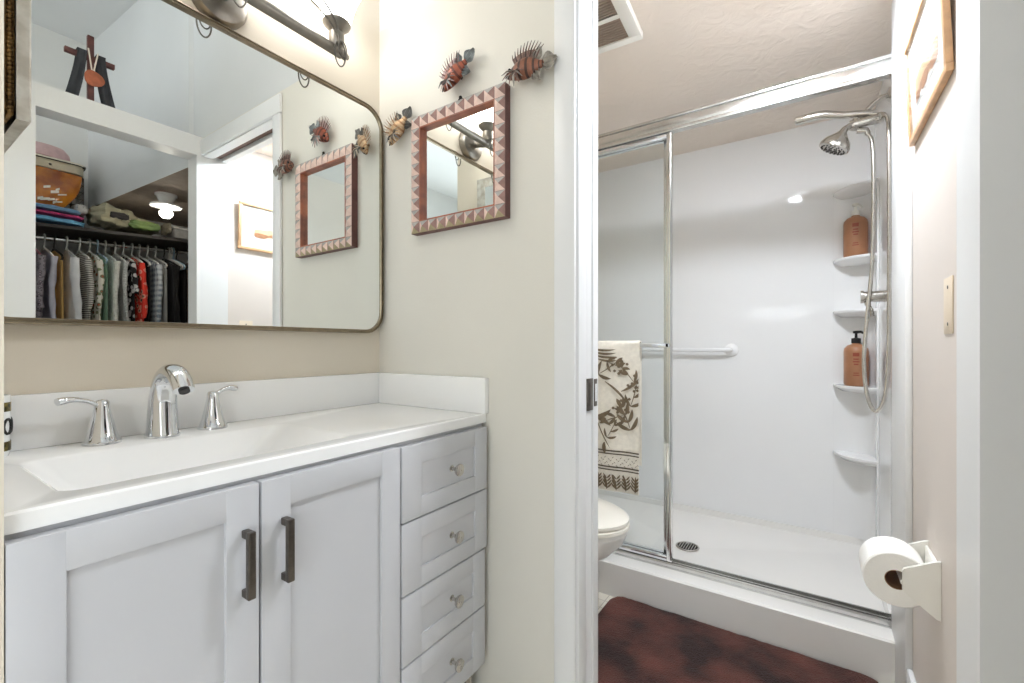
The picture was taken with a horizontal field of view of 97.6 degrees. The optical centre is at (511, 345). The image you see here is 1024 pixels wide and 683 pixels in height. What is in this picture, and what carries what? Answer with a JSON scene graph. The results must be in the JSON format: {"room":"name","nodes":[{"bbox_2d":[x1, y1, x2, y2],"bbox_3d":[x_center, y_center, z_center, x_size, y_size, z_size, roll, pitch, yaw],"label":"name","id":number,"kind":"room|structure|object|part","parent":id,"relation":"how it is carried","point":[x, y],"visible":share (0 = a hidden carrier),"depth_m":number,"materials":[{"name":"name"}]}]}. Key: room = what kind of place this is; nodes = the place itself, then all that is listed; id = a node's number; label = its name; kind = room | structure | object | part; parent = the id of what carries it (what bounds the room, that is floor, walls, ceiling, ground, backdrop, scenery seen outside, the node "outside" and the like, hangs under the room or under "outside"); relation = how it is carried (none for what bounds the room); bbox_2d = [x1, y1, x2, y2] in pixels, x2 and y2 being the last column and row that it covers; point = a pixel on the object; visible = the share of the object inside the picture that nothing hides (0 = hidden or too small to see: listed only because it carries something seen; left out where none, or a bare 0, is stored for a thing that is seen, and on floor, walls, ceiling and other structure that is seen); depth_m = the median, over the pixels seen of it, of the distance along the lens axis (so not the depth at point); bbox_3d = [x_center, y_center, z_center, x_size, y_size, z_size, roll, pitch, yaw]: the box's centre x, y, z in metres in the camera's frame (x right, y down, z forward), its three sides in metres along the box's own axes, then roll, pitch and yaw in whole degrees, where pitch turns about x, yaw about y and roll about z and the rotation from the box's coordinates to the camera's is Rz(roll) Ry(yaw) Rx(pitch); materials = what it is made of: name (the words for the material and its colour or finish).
{"room":"bathroom","nodes":[
{"label":"bathroom","id":0,"kind":"room"},
{"bbox_2d":[0,0,3,682],"bbox_3d":[-0.802,-0.510,0.588,0.475,3.130,0.118,0,0,34],"label":"wall","id":1,"kind":"structure","parent":0,"point":[1,1],"depth_m":0.50,"materials":[{"name":"beige paint"}]},
{"bbox_2d":[4,0,30,153],"bbox_3d":[-0.815,-0.597,0.698,0.270,0.556,0.050,0,0,34],"label":"frame","id":2,"kind":"object","parent":1,"relation":"attached to","point":[17,13],"visible":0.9,"depth_m":0.64,"materials":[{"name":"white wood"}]},
{"bbox_3d":[-0.808,-0.597,0.708,0.186,0.472,0.005,0,0,34],"label":"mirror plate","id":3,"kind":"part","parent":2,"relation":"part of","materials":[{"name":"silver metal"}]},
{"bbox_2d":[4,0,378,394],"bbox_3d":[-1.190,-0.510,0.524,0.100,3.130,6.100,0,0,34],"label":"wall","id":4,"kind":"structure","parent":0,"point":[37,358],"depth_m":1.15,"materials":[{"name":"beige paint"}]},
{"bbox_2d":[4,0,383,332],"bbox_3d":[-0.698,-0.411,1.134,0.036,0.744,0.914,0,0,34],"label":"wall mirror","id":5,"kind":"object","parent":4,"relation":"attached to","point":[170,168],"visible":0.98,"depth_m":1.03,"materials":[{"name":"brown mirror"}]},
{"bbox_2d":[10,372,381,451],"bbox_3d":[-0.702,0.143,1.147,0.018,0.102,0.920,0,0,34],"label":"backsplash","id":6,"kind":"structure","parent":4,"relation":"attached to","point":[38,422],"depth_m":1.05,"materials":[{"name":"stone"}]},
{"bbox_2d":[192,0,360,66],"bbox_3d":[-0.674,-0.917,1.042,0.178,0.259,0.752,0,0,34],"label":"vanity light","id":7,"kind":"object","parent":4,"relation":"attached to","point":[337,15],"visible":0.99,"depth_m":1.19,"materials":[{"name":"silver metal"}]},
{"bbox_3d":[-0.502,-0.980,1.283,0.160,0.115,0.160,0,0,34],"label":"lamp shade","id":8,"kind":"part","parent":7,"relation":"part of","materials":[{"name":"white glass"}]},
{"bbox_2d":[379,0,553,682],"bbox_3d":[0.826,-0.510,0.751,3.000,3.130,0.120,0,0,34],"label":"wall","id":9,"kind":"structure","parent":0,"point":[475,300],"depth_m":1.26,"materials":[{"name":"beige paint"}]},
{"bbox_2d":[383,106,411,145],"bbox_3d":[-0.371,-0.699,1.440,0.108,0.123,0.058,0,0,0],"label":"ornament","id":10,"kind":"object","parent":9,"relation":"attached to","point":[396,128],"visible":1,"depth_m":1.43,"materials":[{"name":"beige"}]},
{"bbox_2d":[438,48,474,91],"bbox_3d":[-0.163,-0.794,1.303,0.126,0.127,0.059,0,0,11],"label":"ornament","id":11,"kind":"object","parent":9,"relation":"attached to","point":[457,68],"visible":1,"depth_m":1.29,"materials":[{"name":"red metal"}]},
{"bbox_2d":[411,82,509,235],"bbox_3d":[-0.163,-0.541,1.319,0.359,0.385,0.034,0,0,34],"label":"mirror","id":12,"kind":"object","parent":9,"relation":"attached to","point":[460,149],"visible":1,"depth_m":1.31,"materials":[{"name":"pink wood"}]},
{"bbox_3d":[-0.159,-0.531,1.326,0.287,0.292,0.005,0,0,34],"label":"glass","id":13,"kind":"part","parent":12,"relation":"part of","materials":[{"name":"white mirror"}]},
{"bbox_2d":[501,40,556,87],"bbox_3d":[0.048,-0.731,1.166,0.154,0.123,0.058,0,0,18],"label":"ornament","id":14,"kind":"object","parent":9,"relation":"attached to","point":[527,64],"visible":1,"depth_m":1.16,"materials":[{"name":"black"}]},
{"bbox_2d":[554,0,575,682],"bbox_3d":[0.134,0.040,1.133,0.060,2.030,0.014,0,0,34],"label":"trim","id":15,"kind":"structure","parent":9,"relation":"attached to","point":[564,10],"depth_m":1.13,"materials":[{"name":"white paint"}]},
{"bbox_2d":[576,0,585,682],"bbox_3d":[0.156,0.025,1.155,0.057,2.060,0.046,0,0,34],"label":"trim","id":16,"kind":"structure","parent":9,"relation":"attached to","point":[580,4],"depth_m":1.13,"materials":[{"name":"white paint"}]},
{"bbox_2d":[586,0,596,682],"bbox_3d":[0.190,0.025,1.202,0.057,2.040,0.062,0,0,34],"label":"door","id":17,"kind":"structure","parent":9,"relation":"in","point":[589,381],"depth_m":1.18,"materials":[{"name":"white paint"}]},
{"bbox_3d":[0.204,0.129,1.176,0.005,0.084,0.033,0,0,34],"label":"edge pull","id":18,"kind":"part","parent":17,"relation":"part of","materials":[{"name":"grey metal"}]},
{"bbox_3d":[0.225,0.127,1.204,0.002,0.073,0.020,0,0,34],"label":"strike plate","id":19,"kind":"part","parent":17,"relation":"part of","materials":[{"name":"grey metal"}]},
{"bbox_2d":[591,0,597,682],"bbox_3d":[0.202,0.025,1.223,0.057,2.060,0.034,0,0,34],"label":"trim","id":20,"kind":"structure","parent":9,"relation":"attached to","point":[594,3],"depth_m":1.21,"materials":[{"name":"white paint"}]},
{"bbox_2d":[956,0,973,682],"bbox_3d":[0.830,-0.008,0.748,0.104,2.126,0.119,0,0,34],"label":"trim","id":21,"kind":"structure","parent":9,"relation":"attached to","point":[964,8],"depth_m":0.78,"materials":[{"name":"white paint"}]},
{"bbox_2d":[598,592,613,612],"bbox_3d":[0.098,1.085,-0.338,3.300,0.060,6.200,0,0,34],"label":"floor","id":22,"kind":"structure","parent":0,"point":[603,598],"depth_m":1.86,"materials":[{"name":"tile"}]},
{"bbox_2d":[4,423,486,682],"bbox_3d":[-0.503,0.637,1.006,0.498,0.834,0.907,0,0,34],"label":"vanity cabinet","id":23,"kind":"object","parent":22,"relation":"on","point":[368,566],"visible":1,"depth_m":0.76,"materials":[{"name":"paint"}]},
{"bbox_3d":[-0.502,0.554,0.627,0.020,0.657,0.279,0,0,34],"label":"door","id":24,"kind":"part","parent":23,"relation":"part of","materials":[{"name":"paint"}]},
{"bbox_2d":[4,372,488,535],"bbox_3d":[-0.515,0.192,1.022,0.468,0.199,0.920,0,0,34],"label":"countertop","id":25,"kind":"structure","parent":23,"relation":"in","point":[274,425],"depth_m":0.94,"materials":[{"name":"stone"}]},
{"bbox_2d":[4,394,12,456],"bbox_3d":[-0.904,0.140,0.769,0.065,0.107,0.065,0,0,34],"label":"tumbler","id":26,"kind":"object","parent":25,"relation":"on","point":[8,420],"visible":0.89,"depth_m":0.78,"materials":[{"name":"white ceramic"}]},
{"bbox_2d":[54,364,237,446],"bbox_3d":[-0.717,0.116,0.934,0.166,0.156,0.319,0,0,34],"label":"faucet","id":27,"kind":"object","parent":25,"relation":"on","point":[169,381],"visible":1,"depth_m":0.93,"materials":[{"name":"silver metal"}]},
{"bbox_3d":[-0.824,0.113,0.858,0.023,0.033,0.072,0,0,23],"label":"lever","id":28,"kind":"part","parent":27,"relation":"part of","materials":[{"name":"silver metal"}]},
{"bbox_3d":[-0.811,0.150,0.887,0.060,0.087,0.060,0,0,34],"label":"handle","id":29,"kind":"part","parent":27,"relation":"part of","materials":[{"name":"silver metal"}]},
{"bbox_3d":[-0.711,0.116,0.933,0.155,0.156,0.061,0,0,34],"label":"spout","id":30,"kind":"part","parent":27,"relation":"part of","materials":[{"name":"silver metal"}]},
{"bbox_3d":[-0.702,0.150,1.051,0.060,0.087,0.060,0,0,34],"label":"handle","id":31,"kind":"part","parent":27,"relation":"part of","materials":[{"name":"silver metal"}]},
{"bbox_3d":[-0.691,0.113,1.073,0.023,0.033,0.058,0,0,27],"label":"lever","id":32,"kind":"part","parent":27,"relation":"part of","materials":[{"name":"silver metal"}]},
{"bbox_3d":[-0.418,0.348,0.712,0.024,0.106,0.012,0,0,34],"label":"handle","id":33,"kind":"part","parent":23,"relation":"part of","materials":[{"name":"grey metal"}]},
{"bbox_3d":[-0.383,0.348,0.765,0.024,0.106,0.012,0,0,34],"label":"handle","id":34,"kind":"part","parent":23,"relation":"part of","materials":[{"name":"grey metal"}]},
{"bbox_3d":[-0.339,0.554,0.871,0.020,0.657,0.300,0,0,34],"label":"door","id":35,"kind":"part","parent":23,"relation":"part of","materials":[{"name":"paint"}]},
{"bbox_3d":[-0.168,0.803,1.127,0.020,0.160,0.303,0,0,34],"label":"drawer","id":36,"kind":"part","parent":23,"relation":"part of","materials":[{"name":"paint"}]},
{"bbox_3d":[-0.168,0.642,1.127,0.020,0.154,0.303,0,0,34],"label":"drawer","id":37,"kind":"part","parent":23,"relation":"part of","materials":[{"name":"paint"}]},
{"bbox_3d":[-0.165,0.313,1.130,0.020,0.170,0.312,0,0,34],"label":"drawer","id":38,"kind":"part","parent":23,"relation":"part of","materials":[{"name":"paint"}]},
{"bbox_3d":[-0.165,0.481,1.130,0.020,0.160,0.312,0,0,34],"label":"drawer","id":39,"kind":"part","parent":23,"relation":"part of","materials":[{"name":"paint"}]},
{"bbox_3d":[-0.140,0.803,1.130,0.032,0.031,0.031,0,0,34],"label":"knob","id":40,"kind":"part","parent":23,"relation":"part of","materials":[{"name":"silver metal"}]},
{"bbox_3d":[-0.140,0.642,1.130,0.032,0.031,0.031,0,0,34],"label":"knob","id":41,"kind":"part","parent":23,"relation":"part of","materials":[{"name":"silver metal"}]},
{"bbox_3d":[-0.140,0.481,1.130,0.032,0.031,0.031,0,0,34],"label":"knob","id":42,"kind":"part","parent":23,"relation":"part of","materials":[{"name":"silver metal"}]},
{"bbox_3d":[-0.140,0.313,1.130,0.032,0.031,0.031,0,0,34],"label":"knob","id":43,"kind":"part","parent":23,"relation":"part of","materials":[{"name":"silver metal"}]},
{"bbox_2d":[598,498,629,560],"bbox_3d":[0.135,0.677,1.797,0.678,0.755,0.420,0,0,34],"label":"toilet","id":44,"kind":"object","parent":22,"relation":"on","point":[613,522],"visible":0.18,"depth_m":1.59,"materials":[{"name":"white ceramic"}]},
{"bbox_3d":[0.234,0.636,1.730,0.434,0.024,0.364,0,0,34],"label":"lid","id":45,"kind":"part","parent":44,"relation":"part of","materials":[{"name":"white plastic"}]},
{"bbox_3d":[0.234,0.660,1.730,0.438,0.018,0.368,0,0,34],"label":"seat","id":46,"kind":"part","parent":44,"relation":"part of","materials":[{"name":"white plastic"}]},
{"bbox_2d":[598,596,877,682],"bbox_3d":[0.645,1.042,1.415,0.890,0.024,0.522,0,0,34],"label":"bath mat","id":47,"kind":"object","parent":22,"relation":"on","point":[638,642],"visible":0.85,"depth_m":1.49,"materials":[{"name":"red fabric"}]},
{"bbox_2d":[598,489,894,682],"bbox_3d":[0.837,0.984,2.137,1.471,0.142,0.882,0,0,34],"label":"shower pan","id":48,"kind":"object","parent":22,"relation":"on","point":[822,563],"visible":0.7,"depth_m":1.84,"materials":[{"name":"plastic"}]},
{"bbox_2d":[833,177,878,540],"bbox_3d":[1.584,0.089,2.072,0.160,1.648,0.160,0,0,34],"label":"corner shelf unit","id":49,"kind":"object","parent":48,"relation":"on","point":[855,426],"visible":0.94,"depth_m":2.12,"materials":[{"name":"white plastic"}]},
{"bbox_2d":[843,203,867,256],"bbox_3d":[1.589,-0.532,2.075,0.092,0.249,0.093,0,0,34],"label":"pump bottle","id":50,"kind":"object","parent":49,"relation":"on","point":[855,228],"visible":0.92,"depth_m":2.04,"materials":[{"name":"plastic"}]},
{"bbox_2d":[843,331,868,385],"bbox_3d":[1.591,0.059,2.073,0.094,0.254,0.095,0,0,34],"label":"pump bottle","id":51,"kind":"object","parent":49,"relation":"on","point":[852,354],"visible":0.96,"depth_m":2.05,"materials":[{"name":"plastic"}]},
{"bbox_3d":[1.582,0.525,2.072,0.158,0.030,0.158,0,0,34],"label":"shelf","id":52,"kind":"part","parent":49,"relation":"part of","materials":[{"name":"white plastic"}]},
{"bbox_3d":[1.582,0.202,2.072,0.158,0.030,0.158,0,0,34],"label":"shelf","id":53,"kind":"part","parent":49,"relation":"part of","materials":[{"name":"white plastic"}]},
{"bbox_3d":[1.582,-0.148,2.072,0.158,0.030,0.158,0,0,34],"label":"shelf","id":54,"kind":"part","parent":49,"relation":"part of","materials":[{"name":"white plastic"}]},
{"bbox_3d":[1.582,-0.392,2.072,0.158,0.030,0.158,0,0,34],"label":"shelf","id":55,"kind":"part","parent":49,"relation":"part of","materials":[{"name":"white plastic"}]},
{"bbox_3d":[1.582,-0.715,2.072,0.158,0.030,0.158,0,0,34],"label":"shelf","id":56,"kind":"part","parent":49,"relation":"part of","materials":[{"name":"white plastic"}]},
{"bbox_2d":[598,117,874,532],"bbox_3d":[1.135,-0.022,2.506,1.560,2.155,0.060,0,0,34],"label":"wall","id":57,"kind":"structure","parent":0,"point":[753,217],"depth_m":2.43,"materials":[{"name":"white plastic"}]},
{"bbox_2d":[642,344,737,355],"bbox_3d":[0.928,0.025,2.574,0.664,0.068,0.055,0,0,34],"label":"grab bar","id":58,"kind":"object","parent":57,"relation":"attached to","point":[730,349],"visible":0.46,"depth_m":2.45,"materials":[{"name":"white plastic"}]},
{"bbox_2d":[598,0,892,172],"bbox_3d":[0.723,-1.123,1.873,1.580,0.045,1.630,0,0,34],"label":"ceiling","id":59,"kind":"structure","parent":0,"point":[690,54],"depth_m":1.73,"materials":[{"name":"beige paint"}]},
{"bbox_2d":[598,0,642,53],"bbox_3d":[0.260,-1.086,1.517,0.288,0.026,0.300,0,0,31],"label":"ceiling vent","id":60,"kind":"object","parent":59,"relation":"in","point":[618,24],"visible":0.38,"depth_m":1.51,"materials":[{"name":"white plastic"}]},
{"bbox_2d":[875,0,1023,682],"bbox_3d":[0.842,-0.045,0.764,0.110,2.200,3.160,0,0,34],"label":"wall","id":61,"kind":"structure","parent":0,"point":[998,24],"depth_m":0.71,"materials":[{"name":"white paint"}]},
{"bbox_2d":[598,53,891,628],"bbox_3d":[0.647,-0.011,1.853,1.472,1.848,0.067,0,0,34],"label":"shower door frame","id":62,"kind":"object","parent":61,"relation":"attached to","point":[877,69],"visible":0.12,"depth_m":1.64,"materials":[{"name":"metal"}]},
{"bbox_2d":[598,139,666,553],"bbox_3d":[0.360,0.005,2.060,0.708,1.760,0.027,0,0,34],"label":"shower door","id":63,"kind":"structure","parent":62,"relation":"attached to","point":[662,141],"depth_m":1.86,"materials":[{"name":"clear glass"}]},
{"bbox_3d":[0.362,-0.863,2.063,0.664,0.025,0.016,0,0,34],"label":"rail","id":64,"kind":"part","parent":63,"relation":"part of","materials":[{"name":"silver metal"}]},
{"bbox_3d":[0.362,0.874,2.063,0.664,0.022,0.016,0,0,34],"label":"rail","id":65,"kind":"part","parent":63,"relation":"part of","materials":[{"name":"silver metal"}]},
{"bbox_2d":[598,131,672,561],"bbox_3d":[0.345,0.005,2.021,0.727,1.760,0.053,0,0,34],"label":"shower door","id":66,"kind":"structure","parent":62,"relation":"attached to","point":[668,557],"depth_m":1.83,"materials":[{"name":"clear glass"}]},
{"bbox_2d":[598,341,641,495],"bbox_3d":[0.352,0.302,1.983,0.442,0.643,0.044,0,0,34],"label":"bath towel","id":67,"kind":"object","parent":66,"relation":"hanging from","point":[619,362],"visible":0.53,"depth_m":1.90,"materials":[{"name":"brown fabric"}]},
{"bbox_3d":[0.354,-0.863,2.034,0.683,0.025,0.016,0,0,34],"label":"rail","id":68,"kind":"part","parent":66,"relation":"part of","materials":[{"name":"silver metal"}]},
{"bbox_3d":[0.354,0.874,2.034,0.683,0.022,0.016,0,0,34],"label":"rail","id":69,"kind":"part","parent":66,"relation":"part of","materials":[{"name":"silver metal"}]},
{"bbox_2d":[794,87,890,412],"bbox_3d":[1.257,-0.350,1.706,0.307,1.200,0.104,0,0,27],"label":"shower fixture","id":70,"kind":"object","parent":61,"relation":"attached to","point":[838,143],"visible":0.98,"depth_m":1.67,"materials":[{"name":"silver metal"}]},
{"bbox_3d":[1.347,-0.887,1.678,0.099,0.086,0.019,0,0,34],"label":"arm","id":71,"kind":"part","parent":70,"relation":"part of","materials":[{"name":"silver metal"}]},
{"bbox_2d":[860,283,886,316],"bbox_3d":[1.374,-0.178,1.696,0.090,0.138,0.124,0,0,34],"label":"shower valve","id":72,"kind":"object","parent":61,"relation":"attached to","point":[877,296],"visible":0.57,"depth_m":1.68,"materials":[{"name":"silver metal"}]},
{"bbox_3d":[1.353,-0.143,1.700,0.020,0.068,0.035,0,0,-17],"label":"lever","id":73,"kind":"part","parent":72,"relation":"part of","materials":[{"name":"silver metal"}]},
{"bbox_2d":[892,0,912,682],"bbox_3d":[1.159,-0.022,1.334,0.017,2.154,0.252,0,0,34],"label":"trim","id":74,"kind":"structure","parent":61,"relation":"attached to","point":[902,10],"depth_m":1.27,"materials":[{"name":"white paint"}]},
{"bbox_2d":[907,669,916,682],"bbox_3d":[0.956,0.970,1.029,0.014,0.170,0.480,0,0,34],"label":"baseboard","id":75,"kind":"structure","parent":61,"relation":"attached to","point":[910,675],"depth_m":1.20,"materials":[{"name":"white paint"}]},
{"bbox_2d":[896,540,940,621],"bbox_3d":[0.923,0.525,1.028,0.066,0.127,0.132,0,0,34],"label":"toilet paper holder","id":76,"kind":"object","parent":61,"relation":"attached to","point":[921,583],"visible":0.88,"depth_m":0.97,"materials":[{"name":"white plastic"}]},
{"bbox_2d":[859,536,922,607],"bbox_3d":[0.892,0.526,1.049,0.122,0.122,0.106,0,0,34],"label":"toilet paper roll","id":77,"kind":"object","parent":76,"relation":"on","point":[880,557],"visible":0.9,"depth_m":1.02,"materials":[{"name":"white paper"}]},
{"bbox_3d":[0.959,0.525,1.078,0.063,0.127,0.008,0,0,34],"label":"plate","id":78,"kind":"part","parent":76,"relation":"part of","materials":[{"name":"white plastic"}]},
{"bbox_3d":[0.890,0.525,0.975,0.063,0.127,0.008,0,0,34],"label":"plate","id":79,"kind":"part","parent":76,"relation":"part of","materials":[{"name":"white plastic"}]},
{"bbox_3d":[0.948,0.524,1.011,0.008,0.105,0.116,0,0,34],"label":"plate","id":80,"kind":"part","parent":76,"relation":"part of","materials":[{"name":"white plastic"}]},
{"bbox_2d":[903,0,953,146],"bbox_3d":[0.956,-0.664,1.040,0.024,0.262,0.405,0,0,34],"label":"framed picture","id":81,"kind":"object","parent":61,"relation":"attached to","point":[928,55],"visible":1,"depth_m":1.03,"materials":[{"name":"white paper"}]},
{"bbox_2d":[914,4,938,105],"bbox_3d":[0.957,-0.661,1.039,0.002,0.117,0.235,-3,-2,34],"label":"print","id":82,"kind":"object","parent":81,"relation":"attached to","point":[927,56],"depth_m":1.02},
{"bbox_2d":[944,275,953,333],"bbox_3d":[0.878,-0.080,0.903,0.003,0.114,0.070,0,0,34],"label":"blank plate","id":83,"kind":"object","parent":61,"relation":"attached to","point":[948,282],"visible":1,"depth_m":0.89,"materials":[{"name":"beige plastic"}]}
]}

